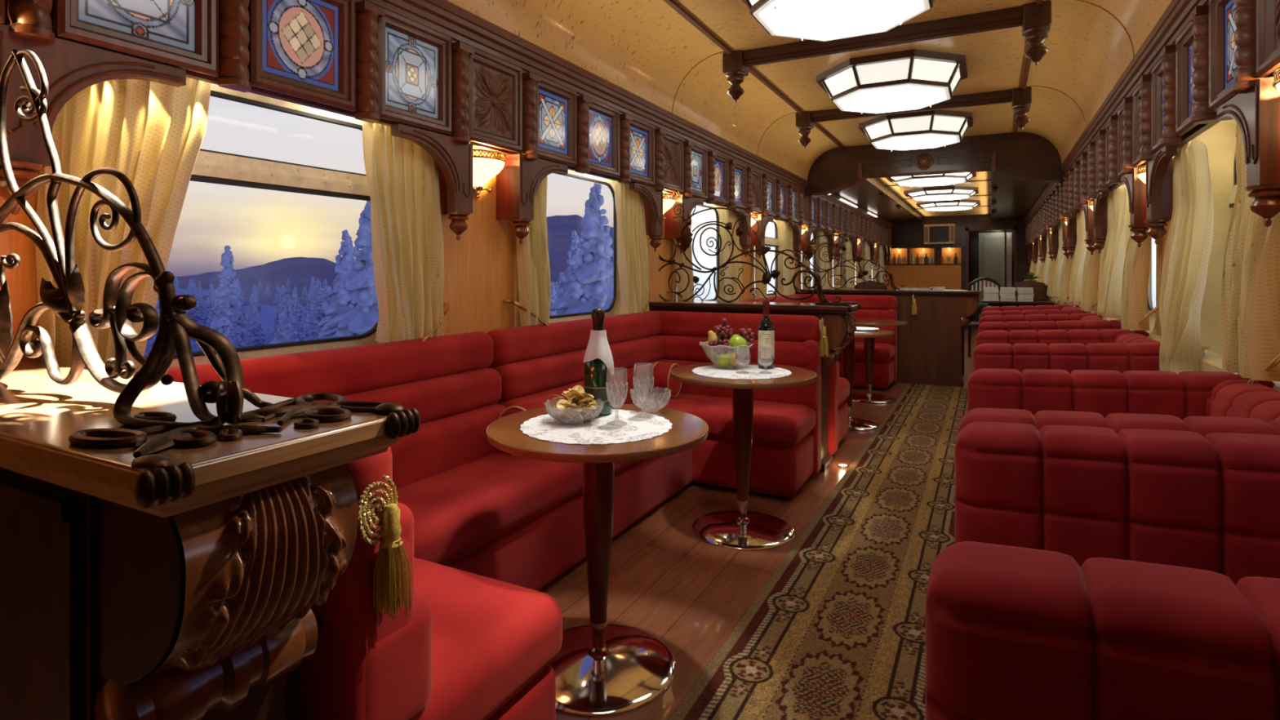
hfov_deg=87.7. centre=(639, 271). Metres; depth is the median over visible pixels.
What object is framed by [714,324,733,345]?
grape bunch
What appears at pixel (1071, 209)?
pilaster
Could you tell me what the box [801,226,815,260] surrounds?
bracket
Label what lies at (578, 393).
chip
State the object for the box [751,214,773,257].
bracket
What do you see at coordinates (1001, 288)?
book
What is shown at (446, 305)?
tieback
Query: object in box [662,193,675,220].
wall sconce
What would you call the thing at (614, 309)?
window
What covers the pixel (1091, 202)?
wall sconce
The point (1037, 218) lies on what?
pilaster
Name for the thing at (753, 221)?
wall sconce
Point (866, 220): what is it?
pilaster
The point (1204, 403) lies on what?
sofa
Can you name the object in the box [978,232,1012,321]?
door
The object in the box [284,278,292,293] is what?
spruce
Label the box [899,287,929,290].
folder
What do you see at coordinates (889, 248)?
bracket
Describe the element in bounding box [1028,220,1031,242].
pilaster
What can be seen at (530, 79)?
pilaster
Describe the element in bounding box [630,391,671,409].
crystal bowl
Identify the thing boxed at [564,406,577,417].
chip
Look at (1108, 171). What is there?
stained glass panel
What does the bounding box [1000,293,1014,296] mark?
book
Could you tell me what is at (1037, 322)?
sofa
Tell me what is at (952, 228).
speaker grille
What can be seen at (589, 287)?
spruce
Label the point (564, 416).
chip
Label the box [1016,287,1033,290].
book
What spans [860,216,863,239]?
pilaster
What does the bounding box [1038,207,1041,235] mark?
pilaster
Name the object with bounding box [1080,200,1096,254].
bracket
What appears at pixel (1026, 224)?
pilaster
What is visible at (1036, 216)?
pilaster
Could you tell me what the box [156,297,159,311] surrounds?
spruce
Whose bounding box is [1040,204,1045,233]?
pilaster
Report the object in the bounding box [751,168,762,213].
carved panel
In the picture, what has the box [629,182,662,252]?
bracket
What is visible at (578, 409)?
chip
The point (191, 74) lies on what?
trim
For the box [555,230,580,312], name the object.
spruce
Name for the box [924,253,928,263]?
bottle
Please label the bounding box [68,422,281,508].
scroll mount
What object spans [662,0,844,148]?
trim
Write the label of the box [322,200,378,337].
spruce
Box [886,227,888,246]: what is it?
pilaster
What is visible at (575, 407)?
chip
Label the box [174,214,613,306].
ridge
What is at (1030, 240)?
pilaster
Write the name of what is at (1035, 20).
ceiling beam
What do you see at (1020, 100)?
ceiling beam
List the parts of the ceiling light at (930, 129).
pane, pane, ring frame, pane, frame, pane, pane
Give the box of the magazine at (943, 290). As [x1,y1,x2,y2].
[942,289,967,291]
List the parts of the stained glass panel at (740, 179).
glass pane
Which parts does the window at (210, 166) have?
frame, metal frame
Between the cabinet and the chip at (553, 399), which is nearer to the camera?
the cabinet
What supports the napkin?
attached to the champagne bottle at (596, 373)
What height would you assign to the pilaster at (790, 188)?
0.394 m
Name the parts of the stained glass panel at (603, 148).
glass pane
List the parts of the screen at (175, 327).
stem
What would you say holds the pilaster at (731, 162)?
attached to the wall at (478, 269)
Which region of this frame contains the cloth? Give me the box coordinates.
[979,302,988,306]
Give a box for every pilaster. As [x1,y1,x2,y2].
[7,0,54,44]
[217,0,251,92]
[354,0,384,123]
[451,41,474,144]
[521,71,540,160]
[574,94,591,173]
[617,113,632,183]
[653,128,666,191]
[683,140,693,198]
[706,151,716,204]
[726,160,736,208]
[745,167,753,213]
[760,174,768,217]
[773,180,781,220]
[786,185,793,222]
[797,190,804,225]
[807,195,813,227]
[816,197,822,230]
[823,201,829,231]
[832,204,836,233]
[839,207,842,235]
[844,209,848,236]
[849,212,853,238]
[856,214,859,239]
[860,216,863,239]
[864,218,868,241]
[868,220,872,242]
[872,222,875,243]
[876,223,879,244]
[880,225,883,244]
[883,226,886,245]
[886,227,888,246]
[888,228,892,247]
[1024,225,1027,244]
[1026,222,1031,243]
[1026,223,1028,244]
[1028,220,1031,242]
[1029,218,1032,241]
[1031,216,1034,240]
[1032,214,1037,239]
[1034,212,1038,238]
[1035,209,1039,236]
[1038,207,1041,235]
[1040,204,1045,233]
[1042,201,1047,231]
[1045,198,1051,230]
[1048,194,1053,227]
[1051,190,1057,226]
[1054,186,1060,222]
[1058,182,1066,220]
[1062,174,1069,217]
[1067,168,1076,213]
[1073,160,1081,208]
[1080,151,1090,204]
[1088,142,1096,198]
[1097,129,1109,191]
[1108,115,1120,183]
[1121,97,1137,173]
[1138,74,1154,161]
[1160,44,1181,145]
[1189,4,1215,124]
[1231,0,1262,93]
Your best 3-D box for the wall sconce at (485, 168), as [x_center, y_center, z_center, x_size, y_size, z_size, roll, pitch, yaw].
[-0.675,-0.419,2.927,0.148,0.199,0.255,0,0,28]
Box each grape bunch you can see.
[708,333,732,354]
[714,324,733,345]
[721,311,729,328]
[737,324,755,343]
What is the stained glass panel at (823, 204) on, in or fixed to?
attached to the wall at (478, 269)
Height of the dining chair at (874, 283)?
1.086 m
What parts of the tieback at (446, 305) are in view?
rod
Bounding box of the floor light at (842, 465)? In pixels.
[836,463,848,467]
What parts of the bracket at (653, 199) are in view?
arch moulding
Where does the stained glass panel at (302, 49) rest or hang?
attached to the wall at (478, 269)
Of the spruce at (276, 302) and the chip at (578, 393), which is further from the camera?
the spruce at (276, 302)
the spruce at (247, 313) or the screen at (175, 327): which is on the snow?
the spruce at (247, 313)
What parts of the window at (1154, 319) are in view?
metal frame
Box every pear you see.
[706,341,716,359]
[707,328,719,342]
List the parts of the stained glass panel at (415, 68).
glass pane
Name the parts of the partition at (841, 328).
edge moulding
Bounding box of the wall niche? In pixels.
[889,247,960,264]
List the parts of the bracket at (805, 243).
arch moulding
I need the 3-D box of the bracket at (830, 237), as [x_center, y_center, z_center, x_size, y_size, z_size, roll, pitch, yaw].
[2.536,-0.330,9.048,0.153,0.410,0.393,0,0,28]
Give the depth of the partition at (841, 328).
4.07 m
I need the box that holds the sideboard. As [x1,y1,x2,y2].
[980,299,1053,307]
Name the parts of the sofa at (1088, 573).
arm, arm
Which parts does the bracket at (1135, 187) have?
arch moulding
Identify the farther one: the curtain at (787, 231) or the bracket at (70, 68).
the curtain at (787, 231)
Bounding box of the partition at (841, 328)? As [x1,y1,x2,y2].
[648,300,858,472]
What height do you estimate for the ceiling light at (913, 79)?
0.216 m
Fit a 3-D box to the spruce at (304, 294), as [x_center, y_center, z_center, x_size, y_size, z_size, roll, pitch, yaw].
[-71.626,5.514,142.512,3.230,5.180,2.998,0,0,3]
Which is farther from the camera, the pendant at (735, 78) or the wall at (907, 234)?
the wall at (907, 234)
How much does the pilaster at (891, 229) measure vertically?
0.394 m
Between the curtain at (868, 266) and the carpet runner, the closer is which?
the carpet runner
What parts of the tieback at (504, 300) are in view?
rod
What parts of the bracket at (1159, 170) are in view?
arch moulding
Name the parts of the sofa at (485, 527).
post, post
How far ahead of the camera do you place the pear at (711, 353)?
3.23 m
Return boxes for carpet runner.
[668,383,967,719]
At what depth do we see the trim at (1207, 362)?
2.58 m
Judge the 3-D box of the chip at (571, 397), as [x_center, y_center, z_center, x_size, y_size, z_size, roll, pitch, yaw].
[-0.210,0.382,2.045,0.037,0.024,0.026,0,0,31]
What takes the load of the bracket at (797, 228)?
attached to the wall at (478, 269)
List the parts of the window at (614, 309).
metal frame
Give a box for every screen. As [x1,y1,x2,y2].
[0,48,272,430]
[658,190,840,302]
[794,225,904,289]
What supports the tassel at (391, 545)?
hanging from the sofa at (485, 527)
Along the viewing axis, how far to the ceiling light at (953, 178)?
7.74 m
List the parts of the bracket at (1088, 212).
arch moulding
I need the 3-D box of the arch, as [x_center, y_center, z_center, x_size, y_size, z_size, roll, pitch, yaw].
[3.080,-1.180,7.203,2.830,0.560,0.300,0,0,28]
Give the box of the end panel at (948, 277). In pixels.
[884,264,960,289]
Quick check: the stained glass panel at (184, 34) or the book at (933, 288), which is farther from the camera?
the book at (933, 288)
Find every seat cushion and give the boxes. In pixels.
[392,396,700,565]
[413,557,562,719]
[666,393,815,447]
[837,377,849,406]
[838,342,894,363]
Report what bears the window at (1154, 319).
in the wall at (1163, 240)
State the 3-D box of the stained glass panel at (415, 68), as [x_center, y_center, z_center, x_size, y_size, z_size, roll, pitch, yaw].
[-0.845,-0.740,2.503,0.040,0.396,0.362,0,0,28]
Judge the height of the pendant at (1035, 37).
0.185 m
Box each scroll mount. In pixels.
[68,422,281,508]
[133,392,420,439]
[815,302,861,311]
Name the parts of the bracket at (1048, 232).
arch moulding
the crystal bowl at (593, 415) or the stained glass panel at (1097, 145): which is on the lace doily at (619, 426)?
the crystal bowl at (593, 415)
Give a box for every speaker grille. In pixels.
[924,226,928,241]
[950,226,954,241]
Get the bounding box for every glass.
[605,380,627,406]
[632,375,653,399]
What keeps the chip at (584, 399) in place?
in the crystal bowl at (593, 415)
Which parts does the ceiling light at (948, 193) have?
pane, pane, ring frame, pane, frame, pane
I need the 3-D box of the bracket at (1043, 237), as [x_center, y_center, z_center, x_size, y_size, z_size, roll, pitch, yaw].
[5.750,-0.330,9.414,0.153,0.410,0.393,0,0,28]
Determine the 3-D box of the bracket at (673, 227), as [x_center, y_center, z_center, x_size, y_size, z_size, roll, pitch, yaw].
[0.334,-0.330,4.845,0.153,0.410,0.393,0,0,28]
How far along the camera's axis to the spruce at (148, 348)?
40.36 m
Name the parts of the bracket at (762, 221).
arch moulding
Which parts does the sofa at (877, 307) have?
post, post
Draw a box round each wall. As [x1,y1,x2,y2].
[0,146,853,363]
[891,214,1030,328]
[938,230,1013,321]
[1080,220,1170,335]
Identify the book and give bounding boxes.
[932,286,945,290]
[982,287,998,289]
[983,289,999,293]
[983,293,998,295]
[983,295,998,298]
[983,297,999,301]
[999,297,1015,301]
[1000,287,1016,290]
[1000,289,1015,293]
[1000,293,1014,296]
[1000,295,1015,298]
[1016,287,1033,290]
[1017,290,1033,293]
[1017,293,1034,296]
[1017,295,1033,298]
[1017,298,1033,302]
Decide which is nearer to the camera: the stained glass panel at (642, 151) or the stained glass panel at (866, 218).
the stained glass panel at (642, 151)
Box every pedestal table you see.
[485,403,708,716]
[671,362,817,550]
[841,328,893,431]
[852,318,907,404]
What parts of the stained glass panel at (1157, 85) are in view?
glass pane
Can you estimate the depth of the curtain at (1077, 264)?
5.89 m
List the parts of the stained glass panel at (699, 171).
glass pane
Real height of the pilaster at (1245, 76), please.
0.394 m
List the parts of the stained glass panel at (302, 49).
glass pane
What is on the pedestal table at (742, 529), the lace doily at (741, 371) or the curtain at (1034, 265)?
the lace doily at (741, 371)
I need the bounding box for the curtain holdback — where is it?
[666,289,685,299]
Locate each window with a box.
[39,83,423,371]
[514,169,635,327]
[672,202,725,301]
[751,218,787,299]
[799,229,820,288]
[831,236,848,288]
[853,241,865,288]
[871,247,879,282]
[1097,241,1105,284]
[1117,184,1160,335]
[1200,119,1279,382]
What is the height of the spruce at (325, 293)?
6.999 m
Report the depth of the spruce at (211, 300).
82.56 m
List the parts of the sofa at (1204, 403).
arm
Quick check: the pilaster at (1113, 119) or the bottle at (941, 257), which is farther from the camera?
the bottle at (941, 257)
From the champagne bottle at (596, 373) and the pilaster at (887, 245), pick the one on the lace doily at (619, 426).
the champagne bottle at (596, 373)
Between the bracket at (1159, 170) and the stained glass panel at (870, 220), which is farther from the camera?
the stained glass panel at (870, 220)
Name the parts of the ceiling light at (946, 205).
pane, pane, frame, ring frame, pane, pane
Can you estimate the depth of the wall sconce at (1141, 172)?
3.29 m
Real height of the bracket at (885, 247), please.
0.410 m
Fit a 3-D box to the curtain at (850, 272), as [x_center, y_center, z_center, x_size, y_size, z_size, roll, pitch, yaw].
[3.326,-0.159,10.573,0.084,0.832,0.365,0,0,28]
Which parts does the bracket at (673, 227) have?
arch moulding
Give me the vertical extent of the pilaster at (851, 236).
0.394 m
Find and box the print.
[761,333,771,355]
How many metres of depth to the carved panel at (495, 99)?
2.91 m
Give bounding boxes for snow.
[178,288,321,351]
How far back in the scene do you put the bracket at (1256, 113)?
1.86 m
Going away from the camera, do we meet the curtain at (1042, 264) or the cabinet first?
the cabinet
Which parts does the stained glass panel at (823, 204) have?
glass pane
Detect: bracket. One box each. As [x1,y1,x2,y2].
[0,23,186,215]
[391,123,472,240]
[496,153,568,244]
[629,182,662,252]
[664,194,703,253]
[731,208,751,257]
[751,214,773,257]
[788,222,801,259]
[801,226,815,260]
[825,231,835,262]
[834,233,844,262]
[850,237,857,263]
[857,239,864,262]
[868,242,875,263]
[874,243,879,262]
[883,245,888,265]
[887,246,892,265]
[1026,244,1029,265]
[1027,243,1031,264]
[1031,241,1035,264]
[1032,238,1038,263]
[1037,235,1043,262]
[1040,232,1046,262]
[1046,229,1053,261]
[1050,224,1058,261]
[1059,217,1070,258]
[1066,213,1076,257]
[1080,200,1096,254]
[1092,191,1108,253]
[1120,167,1149,247]
[1144,145,1177,244]
[1215,76,1279,226]
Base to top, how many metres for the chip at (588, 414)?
0.032 m
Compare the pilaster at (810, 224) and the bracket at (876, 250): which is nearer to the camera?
the pilaster at (810, 224)
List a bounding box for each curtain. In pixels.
[35,77,210,371]
[362,120,444,342]
[516,176,550,325]
[614,181,648,314]
[675,213,693,300]
[721,207,742,301]
[754,247,766,297]
[781,221,795,294]
[801,252,810,288]
[819,230,830,288]
[833,256,840,288]
[845,236,853,287]
[855,261,861,284]
[864,241,871,280]
[872,262,877,281]
[879,244,884,282]
[1029,253,1033,272]
[1031,262,1036,279]
[1034,244,1040,281]
[1037,261,1044,282]
[1041,233,1050,284]
[1046,258,1056,299]
[1052,224,1064,304]
[1059,255,1073,304]
[1068,210,1088,308]
[1080,248,1100,314]
[1097,185,1126,321]
[1120,227,1159,332]
[1159,134,1213,373]
[1220,123,1279,383]
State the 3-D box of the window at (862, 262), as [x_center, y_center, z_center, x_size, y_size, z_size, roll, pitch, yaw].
[3.855,-0.150,11.829,0.119,1.100,1.240,0,0,28]
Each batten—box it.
[878,179,998,199]
[895,194,996,209]
[908,205,995,217]
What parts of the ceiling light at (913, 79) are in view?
pane, pane, ring frame, pane, frame, pane, pane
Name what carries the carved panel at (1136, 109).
attached to the wall at (1163, 240)
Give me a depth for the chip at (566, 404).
2.00 m
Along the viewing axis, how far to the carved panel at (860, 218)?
11.08 m
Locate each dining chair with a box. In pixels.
[854,280,888,289]
[967,276,1001,356]
[1013,280,1048,301]
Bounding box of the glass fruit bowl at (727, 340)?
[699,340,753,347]
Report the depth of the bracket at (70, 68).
1.52 m
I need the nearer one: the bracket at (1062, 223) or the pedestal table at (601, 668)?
the pedestal table at (601, 668)
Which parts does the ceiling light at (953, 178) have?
pane, pane, ring frame, pane, frame, pane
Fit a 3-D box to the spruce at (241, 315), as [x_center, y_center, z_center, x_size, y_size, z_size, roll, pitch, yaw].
[-44.718,5.275,73.350,3.272,5.773,3.494,0,0,-23]
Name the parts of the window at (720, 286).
metal frame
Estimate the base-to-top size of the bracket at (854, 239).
0.410 m
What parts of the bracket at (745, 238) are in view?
arch moulding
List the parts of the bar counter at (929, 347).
edge moulding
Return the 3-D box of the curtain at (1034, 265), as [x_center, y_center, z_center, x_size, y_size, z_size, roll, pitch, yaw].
[6.918,-0.108,11.672,0.134,0.935,0.430,0,0,28]
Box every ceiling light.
[742,0,935,41]
[816,48,967,115]
[858,109,973,151]
[885,172,976,187]
[903,186,978,202]
[916,199,980,211]
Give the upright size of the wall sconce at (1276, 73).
0.199 m
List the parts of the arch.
panel moulding, panel moulding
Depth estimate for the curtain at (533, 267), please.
3.23 m
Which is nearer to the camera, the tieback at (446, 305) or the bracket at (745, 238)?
the tieback at (446, 305)
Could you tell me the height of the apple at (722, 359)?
0.084 m
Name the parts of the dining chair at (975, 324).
leg, seat, rail, rail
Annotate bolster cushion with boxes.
[498,395,561,456]
[649,361,681,397]
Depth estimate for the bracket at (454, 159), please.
2.67 m
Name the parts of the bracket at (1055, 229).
arch moulding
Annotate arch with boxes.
[804,132,1065,195]
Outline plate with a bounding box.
[856,326,879,331]
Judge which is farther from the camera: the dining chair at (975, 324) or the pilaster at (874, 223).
the pilaster at (874, 223)
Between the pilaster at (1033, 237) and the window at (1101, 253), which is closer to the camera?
the window at (1101, 253)
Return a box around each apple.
[715,350,730,367]
[728,333,747,353]
[728,351,742,366]
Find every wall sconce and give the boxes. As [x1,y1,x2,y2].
[472,149,506,199]
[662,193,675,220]
[751,213,758,226]
[801,226,805,234]
[1088,200,1093,210]
[1136,164,1146,183]
[1272,67,1279,93]
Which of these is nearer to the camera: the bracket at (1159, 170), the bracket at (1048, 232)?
the bracket at (1159, 170)
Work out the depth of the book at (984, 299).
8.32 m
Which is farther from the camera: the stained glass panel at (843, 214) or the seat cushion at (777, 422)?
the stained glass panel at (843, 214)
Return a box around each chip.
[552,396,564,401]
[556,399,570,410]
[560,410,568,418]
[564,397,580,405]
[564,402,580,406]
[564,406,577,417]
[565,391,576,399]
[567,391,579,397]
[568,404,578,411]
[569,407,582,411]
[571,384,584,392]
[571,389,584,397]
[574,395,587,400]
[578,397,591,401]
[579,402,591,413]
[581,392,594,397]
[582,408,594,419]
[583,404,595,408]
[589,400,595,406]
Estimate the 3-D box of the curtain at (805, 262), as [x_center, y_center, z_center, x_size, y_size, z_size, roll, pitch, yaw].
[2.024,-0.159,8.085,0.091,0.832,0.229,0,0,28]
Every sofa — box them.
[133,311,821,719]
[739,293,897,455]
[925,421,1279,719]
[958,368,1279,437]
[973,328,1160,373]
[977,313,1120,333]
[980,304,1088,318]
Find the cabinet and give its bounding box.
[0,360,399,719]
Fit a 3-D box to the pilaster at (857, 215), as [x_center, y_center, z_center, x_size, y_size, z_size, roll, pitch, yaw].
[3.492,-0.715,10.738,0.077,0.394,0.084,0,0,28]
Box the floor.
[538,326,977,719]
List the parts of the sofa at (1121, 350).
arm, arm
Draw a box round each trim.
[0,0,883,245]
[342,0,893,228]
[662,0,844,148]
[671,51,724,112]
[756,111,797,155]
[884,246,963,265]
[886,246,961,265]
[965,226,1017,328]
[1004,230,1006,287]
[1007,232,1011,287]
[1013,0,1043,133]
[1024,0,1217,223]
[1026,85,1086,128]
[1045,66,1279,233]
[1048,296,1279,391]
[1075,0,1134,59]
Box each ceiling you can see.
[446,0,1172,222]
[875,171,991,217]
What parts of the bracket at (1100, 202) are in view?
arch moulding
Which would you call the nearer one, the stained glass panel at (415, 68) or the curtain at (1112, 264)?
the stained glass panel at (415, 68)
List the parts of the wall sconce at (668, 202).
lamp shade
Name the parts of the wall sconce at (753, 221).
lamp shade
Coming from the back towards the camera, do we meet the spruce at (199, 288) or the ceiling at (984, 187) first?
the spruce at (199, 288)
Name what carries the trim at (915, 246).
attached to the wall at (907, 234)
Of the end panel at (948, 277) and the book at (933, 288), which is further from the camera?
the end panel at (948, 277)
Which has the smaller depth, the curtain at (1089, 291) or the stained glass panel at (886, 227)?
the curtain at (1089, 291)
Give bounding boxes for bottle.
[583,307,613,415]
[758,299,774,368]
[893,253,896,264]
[897,253,901,263]
[911,253,915,263]
[915,253,919,263]
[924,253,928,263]
[928,253,932,263]
[939,253,942,263]
[953,253,957,263]
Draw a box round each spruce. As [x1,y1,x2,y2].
[143,338,151,356]
[147,311,159,347]
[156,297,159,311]
[173,277,182,295]
[175,310,197,353]
[186,279,191,294]
[186,279,204,321]
[196,280,205,312]
[197,311,213,351]
[200,283,215,326]
[209,245,248,346]
[226,322,239,347]
[235,277,245,306]
[235,284,245,315]
[238,307,244,327]
[241,306,249,328]
[244,294,265,344]
[244,304,266,346]
[248,284,262,311]
[256,279,264,293]
[263,284,271,296]
[270,298,298,343]
[272,284,286,334]
[273,284,281,306]
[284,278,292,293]
[285,293,293,318]
[290,287,306,332]
[293,316,302,341]
[299,284,308,304]
[299,294,319,340]
[303,276,315,317]
[313,277,325,330]
[317,229,354,338]
[321,279,329,302]
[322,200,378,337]
[549,281,557,315]
[550,182,613,315]
[554,281,557,295]
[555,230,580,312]
[555,271,564,298]
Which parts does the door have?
moulding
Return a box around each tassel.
[357,474,411,622]
[818,318,828,357]
[911,293,916,315]
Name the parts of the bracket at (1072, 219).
arch moulding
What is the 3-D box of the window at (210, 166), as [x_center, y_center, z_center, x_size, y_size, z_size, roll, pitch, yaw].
[-1.202,-0.150,2.178,0.119,1.100,1.240,0,0,28]
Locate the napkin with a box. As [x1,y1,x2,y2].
[582,329,613,374]
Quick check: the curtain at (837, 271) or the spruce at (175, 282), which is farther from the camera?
the spruce at (175, 282)
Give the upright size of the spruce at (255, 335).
5.654 m
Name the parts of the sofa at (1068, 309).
arm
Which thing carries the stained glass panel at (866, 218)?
attached to the wall at (478, 269)
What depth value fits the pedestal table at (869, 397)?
6.22 m
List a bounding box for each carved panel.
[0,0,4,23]
[467,45,522,153]
[662,130,684,194]
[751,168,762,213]
[800,189,808,225]
[835,204,839,233]
[856,213,861,239]
[874,221,877,243]
[1087,147,1092,199]
[1132,84,1144,167]
[1256,0,1279,78]
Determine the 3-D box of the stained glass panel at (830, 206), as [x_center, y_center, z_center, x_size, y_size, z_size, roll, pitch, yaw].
[2.527,-0.740,8.937,0.040,0.396,0.362,0,0,28]
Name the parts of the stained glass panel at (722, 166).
glass pane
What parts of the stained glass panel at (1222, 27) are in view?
glass pane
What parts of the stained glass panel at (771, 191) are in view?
glass pane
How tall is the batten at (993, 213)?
0.182 m
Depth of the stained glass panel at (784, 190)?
7.03 m
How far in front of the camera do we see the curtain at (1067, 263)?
6.73 m
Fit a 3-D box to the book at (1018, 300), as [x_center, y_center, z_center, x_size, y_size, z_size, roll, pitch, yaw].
[4.756,0.354,8.236,0.165,0.032,0.220,0,0,28]
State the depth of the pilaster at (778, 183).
6.69 m
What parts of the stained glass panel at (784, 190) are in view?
glass pane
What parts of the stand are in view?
leg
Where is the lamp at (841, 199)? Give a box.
[840,198,857,207]
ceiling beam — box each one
[722,0,1051,102]
[795,86,1031,148]
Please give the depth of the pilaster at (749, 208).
5.88 m
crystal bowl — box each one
[546,404,603,422]
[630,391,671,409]
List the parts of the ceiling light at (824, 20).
pane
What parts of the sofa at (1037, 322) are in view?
arm, arm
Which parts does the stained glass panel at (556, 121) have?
glass pane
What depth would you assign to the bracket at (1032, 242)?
11.52 m
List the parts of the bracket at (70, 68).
arch moulding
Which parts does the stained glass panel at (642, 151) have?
glass pane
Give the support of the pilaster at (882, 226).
attached to the wall at (478, 269)
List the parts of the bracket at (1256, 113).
arch moulding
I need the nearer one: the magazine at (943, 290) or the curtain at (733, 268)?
the curtain at (733, 268)
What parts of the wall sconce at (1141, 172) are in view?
lamp shade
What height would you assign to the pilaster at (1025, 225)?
0.394 m
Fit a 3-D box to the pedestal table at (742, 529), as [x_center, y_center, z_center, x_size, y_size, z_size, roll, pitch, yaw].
[0.478,0.833,3.099,0.667,0.734,0.667,0,0,42]
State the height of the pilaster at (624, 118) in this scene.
0.394 m
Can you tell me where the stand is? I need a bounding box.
[961,306,988,376]
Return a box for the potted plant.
[1024,271,1041,281]
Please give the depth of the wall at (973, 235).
15.45 m
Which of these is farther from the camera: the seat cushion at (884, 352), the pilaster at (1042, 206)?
the pilaster at (1042, 206)
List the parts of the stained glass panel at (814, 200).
glass pane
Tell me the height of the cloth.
0.035 m
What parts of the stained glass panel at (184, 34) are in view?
glass pane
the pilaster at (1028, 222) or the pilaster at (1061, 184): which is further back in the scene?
the pilaster at (1028, 222)
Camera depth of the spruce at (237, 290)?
105.91 m
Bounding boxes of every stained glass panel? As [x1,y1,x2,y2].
[54,0,218,76]
[248,0,355,111]
[377,7,452,135]
[535,74,577,167]
[587,97,619,177]
[628,114,654,186]
[690,141,707,199]
[714,151,728,205]
[733,160,746,209]
[764,173,775,217]
[777,179,787,220]
[791,185,799,222]
[812,195,817,227]
[820,198,825,229]
[826,200,832,231]
[840,206,845,235]
[848,210,850,235]
[851,211,856,237]
[862,217,865,239]
[866,217,869,240]
[870,219,873,241]
[877,222,880,244]
[880,224,884,244]
[885,226,887,244]
[1073,160,1079,209]
[1080,157,1083,205]
[1095,136,1100,194]
[1105,122,1113,186]
[1117,106,1125,177]
[1151,57,1165,153]
[1175,21,1197,136]
[1208,0,1237,111]
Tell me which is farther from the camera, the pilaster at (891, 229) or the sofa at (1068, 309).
the pilaster at (891, 229)
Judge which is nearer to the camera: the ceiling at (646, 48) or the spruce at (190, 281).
the ceiling at (646, 48)
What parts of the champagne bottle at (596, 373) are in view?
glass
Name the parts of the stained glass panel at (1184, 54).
glass pane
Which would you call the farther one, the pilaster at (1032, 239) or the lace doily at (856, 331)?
the pilaster at (1032, 239)
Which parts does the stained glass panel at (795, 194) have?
glass pane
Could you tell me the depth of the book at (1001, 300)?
8.23 m
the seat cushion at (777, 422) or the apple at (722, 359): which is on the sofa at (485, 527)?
the seat cushion at (777, 422)
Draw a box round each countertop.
[0,360,388,472]
[651,300,857,306]
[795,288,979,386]
[797,288,979,291]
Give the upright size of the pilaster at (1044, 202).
0.394 m
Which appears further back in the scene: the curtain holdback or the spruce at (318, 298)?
the spruce at (318, 298)
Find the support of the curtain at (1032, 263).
hanging from the curtain rod
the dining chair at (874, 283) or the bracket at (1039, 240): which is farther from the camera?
the bracket at (1039, 240)
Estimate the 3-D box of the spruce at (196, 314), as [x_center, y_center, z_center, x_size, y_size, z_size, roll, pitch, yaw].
[-67.064,4.715,100.345,3.662,7.065,3.941,0,0,1]
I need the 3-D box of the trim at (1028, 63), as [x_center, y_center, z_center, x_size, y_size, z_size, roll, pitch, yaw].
[1.601,-1.393,2.559,0.028,0.022,9.420,0,0,28]
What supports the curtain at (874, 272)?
hanging from the curtain rod
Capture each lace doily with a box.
[520,409,671,444]
[692,364,791,379]
[854,330,875,333]
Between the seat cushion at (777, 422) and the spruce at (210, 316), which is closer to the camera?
the seat cushion at (777, 422)
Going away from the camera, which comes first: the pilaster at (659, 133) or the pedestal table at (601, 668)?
the pedestal table at (601, 668)
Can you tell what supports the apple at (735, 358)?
in the glass fruit bowl at (727, 340)
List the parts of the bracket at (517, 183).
arch moulding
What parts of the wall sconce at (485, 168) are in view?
lamp shade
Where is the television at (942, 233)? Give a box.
[924,223,955,244]
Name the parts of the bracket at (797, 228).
arch moulding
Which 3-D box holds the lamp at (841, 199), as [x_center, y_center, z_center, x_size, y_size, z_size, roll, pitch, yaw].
[3.119,-1.014,9.938,0.020,0.017,1.300,0,0,28]
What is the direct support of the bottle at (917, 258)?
in the trim at (915, 246)
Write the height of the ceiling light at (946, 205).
0.131 m
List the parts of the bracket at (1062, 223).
arch moulding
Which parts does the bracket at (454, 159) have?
arch moulding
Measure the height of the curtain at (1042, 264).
0.935 m
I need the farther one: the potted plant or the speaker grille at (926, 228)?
the speaker grille at (926, 228)
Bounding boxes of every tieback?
[421,302,449,341]
[502,298,548,325]
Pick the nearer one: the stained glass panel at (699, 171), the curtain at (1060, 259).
the stained glass panel at (699, 171)
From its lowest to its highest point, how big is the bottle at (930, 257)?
0.226 m
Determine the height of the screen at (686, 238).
0.779 m
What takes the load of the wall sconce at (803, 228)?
attached to the wall at (478, 269)
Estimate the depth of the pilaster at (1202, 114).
2.30 m
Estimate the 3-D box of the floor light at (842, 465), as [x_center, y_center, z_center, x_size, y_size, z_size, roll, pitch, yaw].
[1.250,1.198,4.109,0.072,0.005,0.072,0,0,28]
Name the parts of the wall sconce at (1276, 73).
lamp shade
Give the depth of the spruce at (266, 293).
165.08 m
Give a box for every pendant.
[725,71,745,102]
[797,126,812,148]
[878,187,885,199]
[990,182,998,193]
[1012,104,1031,130]
[1022,26,1050,66]
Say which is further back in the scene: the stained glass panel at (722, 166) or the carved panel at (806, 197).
the carved panel at (806, 197)
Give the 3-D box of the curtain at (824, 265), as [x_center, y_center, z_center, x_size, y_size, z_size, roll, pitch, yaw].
[2.484,-0.159,8.964,0.084,0.832,0.365,0,0,28]
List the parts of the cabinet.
panel moulding, edge moulding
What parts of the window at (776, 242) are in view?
metal frame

